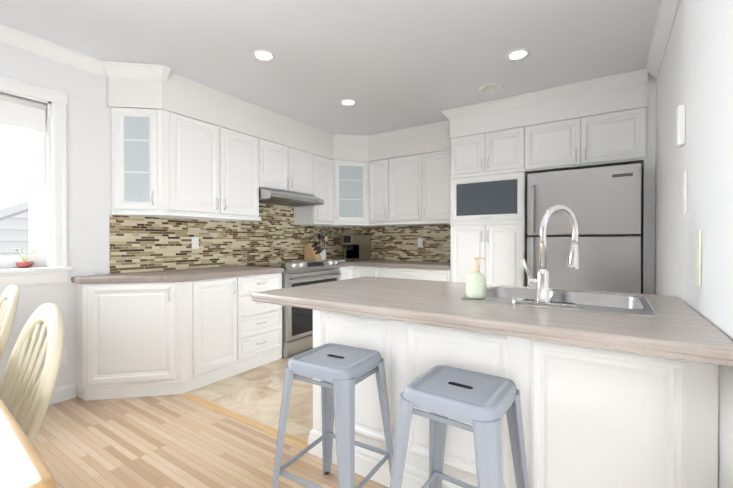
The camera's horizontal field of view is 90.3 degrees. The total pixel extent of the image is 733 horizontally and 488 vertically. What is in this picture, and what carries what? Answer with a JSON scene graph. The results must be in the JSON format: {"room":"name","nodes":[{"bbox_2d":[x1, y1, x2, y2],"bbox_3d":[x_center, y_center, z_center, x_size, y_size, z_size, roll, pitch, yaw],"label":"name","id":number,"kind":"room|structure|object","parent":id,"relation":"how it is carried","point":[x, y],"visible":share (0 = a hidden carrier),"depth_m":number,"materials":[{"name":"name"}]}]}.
{"room":"kitchen","nodes":[
{"label":"kitchen","id":0,"kind":"room"},
{"bbox_2d":[32,393,388,487],"bbox_3d":[-0.469,1.234,-0.059,6.350,0.100,4.750,0,0,34],"label":"floor","id":1,"kind":"structure","parent":0,"point":[171,441],"depth_m":2.07,"materials":[{"name":"brown wood"}]},
{"bbox_2d":[0,285,18,360],"bbox_3d":[-1.983,0.694,1.670,0.534,0.960,0.579,0,0,34],"label":"chair","id":2,"kind":"object","parent":1,"relation":"on","point":[9,298],"visible":1,"depth_m":1.75,"materials":[{"name":"paint"}]},
{"bbox_2d":[0,398,55,487],"bbox_3d":[-1.790,0.796,0.933,2.317,0.760,1.078,0,0,38],"label":"dining table","id":3,"kind":"object","parent":1,"relation":"on","point":[23,464],"visible":1,"depth_m":0.70,"materials":[{"name":"brown wood"}]},
{"bbox_2d":[0,303,64,442],"bbox_3d":[-1.298,0.698,1.109,0.534,0.960,0.571,0,0,34],"label":"chair","id":4,"kind":"object","parent":1,"relation":"on","point":[25,409],"visible":0.83,"depth_m":1.24,"materials":[{"name":"paint"}]},
{"bbox_2d":[75,281,194,400],"bbox_3d":[-1.792,0.728,2.832,0.638,0.872,0.565,0,0,34],"label":"base cabinet","id":5,"kind":"object","parent":1,"relation":"on","point":[150,339],"depth_m":2.76,"materials":[{"name":"paint"}]},
{"bbox_2d":[71,265,283,283],"bbox_3d":[-1.529,0.265,3.211,0.653,0.047,1.541,0,0,34],"label":"countertop","id":6,"kind":"structure","parent":5,"relation":"on","point":[186,275],"depth_m":2.92,"materials":[{"name":"grey laminate"}]},
{"bbox_2d":[180,393,307,447],"bbox_3d":[-0.850,1.163,2.446,1.360,0.008,0.060,0,0,34],"label":"threshold","id":7,"kind":"object","parent":1,"relation":"on","point":[299,442],"visible":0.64,"depth_m":2.40,"materials":[{"name":"brown wood"}]},
{"bbox_2d":[272,343,393,487],"bbox_3d":[-0.134,0.828,1.589,0.443,0.690,0.443,0,0,34],"label":"stool","id":8,"kind":"object","parent":1,"relation":"on","point":[340,371],"visible":0.98,"depth_m":1.50,"materials":[{"name":"grey paint"}]},
{"bbox_2d":[390,365,528,487],"bbox_3d":[0.327,0.830,1.271,0.440,0.690,0.440,0,0,34],"label":"stool","id":9,"kind":"object","parent":1,"relation":"on","point":[482,403],"visible":1,"depth_m":1.21,"materials":[{"name":"grey paint"}]},
{"bbox_2d":[184,348,312,441],"bbox_3d":[0.480,1.211,3.401,3.800,0.100,3.038,0,0,34],"label":"floor","id":10,"kind":"structure","parent":0,"point":[255,393],"depth_m":2.78,"materials":[{"name":"stone"}]},
{"bbox_2d":[195,277,238,388],"bbox_3d":[-1.522,0.725,3.238,0.638,0.872,0.410,0,0,34],"label":"base cabinet","id":11,"kind":"object","parent":10,"relation":"on","point":[216,300],"depth_m":3.06,"materials":[{"name":"paint"}]},
{"bbox_2d":[239,273,282,372],"bbox_3d":[-1.258,0.723,3.634,0.638,0.872,0.541,0,0,34],"label":"base cabinet","id":12,"kind":"object","parent":10,"relation":"on","point":[260,323],"depth_m":3.43,"materials":[{"name":"paint"}]},
{"bbox_2d":[244,259,340,356],"bbox_3d":[-0.806,0.669,4.186,0.723,0.971,0.876,0,0,34],"label":"range","id":13,"kind":"object","parent":10,"relation":"on","point":[297,329],"visible":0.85,"depth_m":3.83,"materials":[{"name":"silver metal"}]},
{"bbox_2d":[308,309,375,481],"bbox_3d":[0.066,0.734,2.232,0.436,0.868,0.758,0,0,34],"label":"base cabinet","id":14,"kind":"object","parent":10,"relation":"on","point":[328,327],"depth_m":1.86,"materials":[{"name":"paint"}]},
{"bbox_2d":[338,266,449,281],"bbox_3d":[0.189,0.716,4.644,1.929,0.871,0.980,0,0,34],"label":"base cabinet","id":15,"kind":"object","parent":10,"relation":"on","point":[348,272],"visible":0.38,"depth_m":4.37,"materials":[{"name":"paint"}]},
{"bbox_2d":[338,259,449,269],"bbox_3d":[0.189,0.256,4.641,1.929,0.047,0.980,0,0,34],"label":"countertop","id":16,"kind":"structure","parent":15,"relation":"on","point":[413,264],"depth_m":4.44,"materials":[{"name":"grey laminate"}]},
{"bbox_2d":[304,242,322,260],"bbox_3d":[-0.683,0.104,4.760,0.248,0.252,0.110,0,0,34],"label":"knife block","id":17,"kind":"object","parent":16,"relation":"on","point":[312,252],"visible":0.98,"depth_m":4.73,"materials":[{"name":"brown wood"}]},
{"bbox_2d":[316,231,327,259],"bbox_3d":[-0.597,0.029,4.912,0.159,0.400,0.167,0,0,34],"label":"utensil crock","id":18,"kind":"object","parent":16,"relation":"on","point":[318,238],"visible":0.67,"depth_m":4.87,"materials":[{"name":"white ceramic"}]},
{"bbox_2d":[341,234,369,260],"bbox_3d":[-0.150,0.048,5.136,0.220,0.360,0.413,0,0,34],"label":"coffee machine","id":19,"kind":"object","parent":16,"relation":"on","point":[357,247],"visible":0.98,"depth_m":5.04,"materials":[{"name":"silver metal"}]},
{"bbox_2d":[376,318,455,487],"bbox_3d":[0.419,0.735,1.997,0.412,0.868,0.758,0,0,34],"label":"base cabinet","id":20,"kind":"object","parent":10,"relation":"on","point":[408,350],"depth_m":1.69,"materials":[{"name":"paint"}]},
{"bbox_2d":[449,96,524,285],"bbox_3d":[1.403,-0.143,4.036,0.757,2.596,0.638,0,0,34],"label":"tall cabinet","id":21,"kind":"object","parent":10,"relation":"on","point":[501,148],"depth_m":3.75,"materials":[{"name":"paint"}]},
{"bbox_2d":[456,329,567,487],"bbox_3d":[0.762,0.737,1.769,0.412,0.868,0.758,0,0,34],"label":"base cabinet","id":22,"kind":"object","parent":10,"relation":"on","point":[538,369],"depth_m":1.42,"materials":[{"name":"paint"}]},
{"bbox_2d":[527,163,641,293],"bbox_3d":[2.054,0.247,3.472,0.865,1.824,0.806,0,0,34],"label":"fridge","id":23,"kind":"object","parent":10,"relation":"on","point":[603,204],"visible":0.62,"depth_m":3.14,"materials":[{"name":"grey metal"}]},
{"bbox_2d":[525,68,655,294],"bbox_3d":[2.138,-0.140,3.547,1.008,2.596,0.638,0,0,34],"label":"tall cabinet","id":24,"kind":"object","parent":10,"relation":"on","point":[611,121],"depth_m":3.21,"materials":[{"name":"paint"}]},
{"bbox_2d":[568,344,718,487],"bbox_3d":[1.108,0.739,1.539,0.419,0.868,0.758,0,0,34],"label":"base cabinet","id":25,"kind":"object","parent":10,"relation":"on","point":[597,418],"depth_m":1.22,"materials":[{"name":"paint"}]},
{"bbox_2d":[252,276,732,366],"bbox_3d":[0.460,0.275,1.827,1.821,0.047,1.070,0,0,34],"label":"countertop","id":26,"kind":"structure","parent":25,"relation":"on","point":[678,328],"depth_m":1.32,"materials":[{"name":"grey laminate"}]},
{"bbox_2d":[511,204,578,306],"bbox_3d":[0.780,0.038,1.587,0.250,0.417,0.222,0,0,34],"label":"tap","id":27,"kind":"object","parent":26,"relation":"on","point":[541,282],"visible":1,"depth_m":1.52,"materials":[{"name":"silver metal"}]},
{"bbox_2d":[461,286,657,316],"bbox_3d":[0.873,0.344,1.691,0.710,0.194,0.570,0,0,34],"label":"sink basin","id":28,"kind":"object","parent":26,"relation":"in","point":[613,303],"visible":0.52,"depth_m":1.76,"materials":[{"name":"silver metal"}]},
{"bbox_2d":[466,257,485,298],"bbox_3d":[0.500,0.152,1.662,0.089,0.189,0.089,0,0,34],"label":"soap dispenser","id":29,"kind":"object","parent":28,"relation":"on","point":[475,283],"visible":1,"depth_m":1.63,"materials":[{"name":"plastic"}]},
{"bbox_2d":[0,0,732,487],"bbox_3d":[0.237,-0.183,0.994,6.350,2.720,7.300,0,0,34],"label":"wall","id":30,"kind":"structure","parent":0,"point":[392,64],"depth_m":2.53,"materials":[{"name":"paint"}]},
{"bbox_2d":[0,75,72,287],"bbox_3d":[-2.646,-0.414,2.165,0.150,1.409,1.420,0,0,34],"label":"window","id":31,"kind":"structure","parent":30,"relation":"in","point":[56,268],"depth_m":2.64,"materials":[{"name":"paint"}]},
{"bbox_2d":[0,93,46,132],"bbox_3d":[-2.650,-0.907,2.164,0.044,0.207,1.160,0,0,34],"label":"window blind","id":32,"kind":"object","parent":31,"relation":"attached to","point":[16,112],"visible":0.91,"depth_m":2.54,"materials":[{"name":"white fabric"}]},
{"bbox_2d":[15,249,35,267],"bbox_3d":[-2.394,0.098,2.555,0.111,0.134,0.128,0,0,34],"label":"potted plant","id":33,"kind":"object","parent":31,"relation":"on","point":[23,264],"visible":0.98,"depth_m":2.53,"materials":[{"name":"red"}]},
{"bbox_2d":[30,383,75,404],"bbox_3d":[-1.594,1.125,0.281,3.800,0.112,3.750,0,0,34],"label":"baseboard","id":34,"kind":"structure","parent":30,"relation":"attached to","point":[64,392],"depth_m":2.71,"materials":[{"name":"paint"}]},
{"bbox_2d":[0,24,105,76],"bbox_3d":[-3.123,-1.377,1.329,0.075,0.093,3.830,0,0,34],"label":"crown molding","id":35,"kind":"structure","parent":30,"relation":"attached to","point":[11,37],"depth_m":2.61,"materials":[{"name":"paint"}]},
{"bbox_2d":[109,203,344,273],"bbox_3d":[-1.212,-0.185,4.268,0.008,0.837,3.149,0,0,34],"label":"tile backsplash","id":36,"kind":"structure","parent":30,"relation":"attached to","point":[146,244],"depth_m":3.72,"materials":[{"name":"tile"}]},
{"bbox_2d":[192,237,198,248],"bbox_3d":[-1.672,-0.011,3.561,0.007,0.115,0.072,0,0,34],"label":"outlet","id":37,"kind":"object","parent":36,"relation":"attached to","point":[195,242],"visible":1,"depth_m":3.56,"materials":[{"name":"white plastic"}]},
{"bbox_2d":[252,49,274,60],"bbox_3d":[-0.781,-1.430,2.768,0.176,0.008,0.176,0,0,34],"label":"recessed light","id":38,"kind":"object","parent":30,"relation":"in","point":[262,55],"visible":1,"depth_m":2.76,"materials":[{"name":"white glass"}]},
{"bbox_2d":[100,60,450,225],"bbox_3d":[-0.437,-0.840,3.694,1.931,1.198,3.238,0,0,34],"label":"upper cabinet","id":39,"kind":"object","parent":30,"relation":"attached to","point":[183,146],"visible":0.96,"depth_m":3.67,"materials":[{"name":"paint"}]},
{"bbox_2d":[259,187,323,206],"bbox_3d":[-0.947,-0.537,4.210,0.490,0.131,0.840,0,0,34],"label":"range hood","id":40,"kind":"object","parent":39,"relation":"attached to","point":[277,197],"visible":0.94,"depth_m":4.05,"materials":[{"name":"silver metal"}]},
{"bbox_2d":[340,99,356,105],"bbox_3d":[-0.186,-1.436,3.699,0.176,0.008,0.176,0,0,34],"label":"recessed light","id":41,"kind":"object","parent":30,"relation":"in","point":[348,102],"visible":0.98,"depth_m":3.69,"materials":[{"name":"white glass"}]},
{"bbox_2d":[345,225,450,261],"bbox_3d":[0.471,-0.010,5.037,1.900,0.478,0.008,0,0,34],"label":"tile backsplash","id":42,"kind":"structure","parent":30,"relation":"attached to","point":[400,243],"depth_m":4.97,"materials":[{"name":"tile"}]},
{"bbox_2d":[418,238,422,246],"bbox_3d":[0.714,-0.019,4.864,0.072,0.115,0.007,0,0,34],"label":"electrical outlet","id":43,"kind":"object","parent":42,"relation":"attached to","point":[420,242],"visible":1,"depth_m":4.86,"materials":[{"name":"white plastic"}]},
{"bbox_2d":[479,83,503,93],"bbox_3d":[1.154,-1.414,3.366,0.220,0.049,0.220,0,0,34],"label":"air vent","id":44,"kind":"object","parent":30,"relation":"in","point":[491,88],"visible":1,"depth_m":3.33,"materials":[{"name":"white plastic"}]},
{"bbox_2d":[506,48,530,60],"bbox_3d":[1.146,-1.430,2.759,0.176,0.008,0.176,0,0,34],"label":"recessed light","id":45,"kind":"object","parent":30,"relation":"in","point":[518,54],"visible":1,"depth_m":2.75,"materials":[{"name":"white glass"}]},
{"bbox_2d":[646,0,679,79],"bbox_3d":[1.558,-1.381,1.855,0.112,0.093,2.770,0,0,34],"label":"crown molding","id":46,"kind":"structure","parent":30,"relation":"attached to","point":[664,23],"depth_m":2.40,"materials":[{"name":"paint"}]},
{"bbox_2d":[676,104,684,147],"bbox_3d":[1.438,-0.538,1.670,0.026,0.180,0.070,0,0,34],"label":"thermostat","id":47,"kind":"object","parent":30,"relation":"attached to","point":[680,126],"visible":1,"depth_m":1.64,"materials":[{"name":"white plastic"}]},
{"bbox_2d":[682,170,686,214],"bbox_3d":[1.417,-0.228,1.626,0.008,0.190,0.075,0,0,34],"label":"light switch","id":48,"kind":"object","parent":30,"relation":"attached to","point":[684,200],"visible":0.98,"depth_m":1.61,"materials":[{"name":"white plastic"}]},
{"bbox_2d":[695,230,700,286],"bbox_3d":[1.251,0.054,1.378,0.008,0.210,0.085,0,0,34],"label":"light switch","id":49,"kind":"object","parent":30,"relation":"attached to","point":[698,258],"visible":0.94,"depth_m":1.36,"materials":[{"name":"white plastic"}]},
{"label":"outside","id":50,"kind":"structure","parent":0,"visible":0},
{"bbox_2d":[0,200,28,255],"bbox_3d":[-8.191,0.668,6.303,4.140,6.946,10.500,0,0,34],"label":"house","id":51,"kind":"structure","parent":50,"point":[14,227],"depth_m":6.15,"materials":[{"name":"grey"}]}
]}

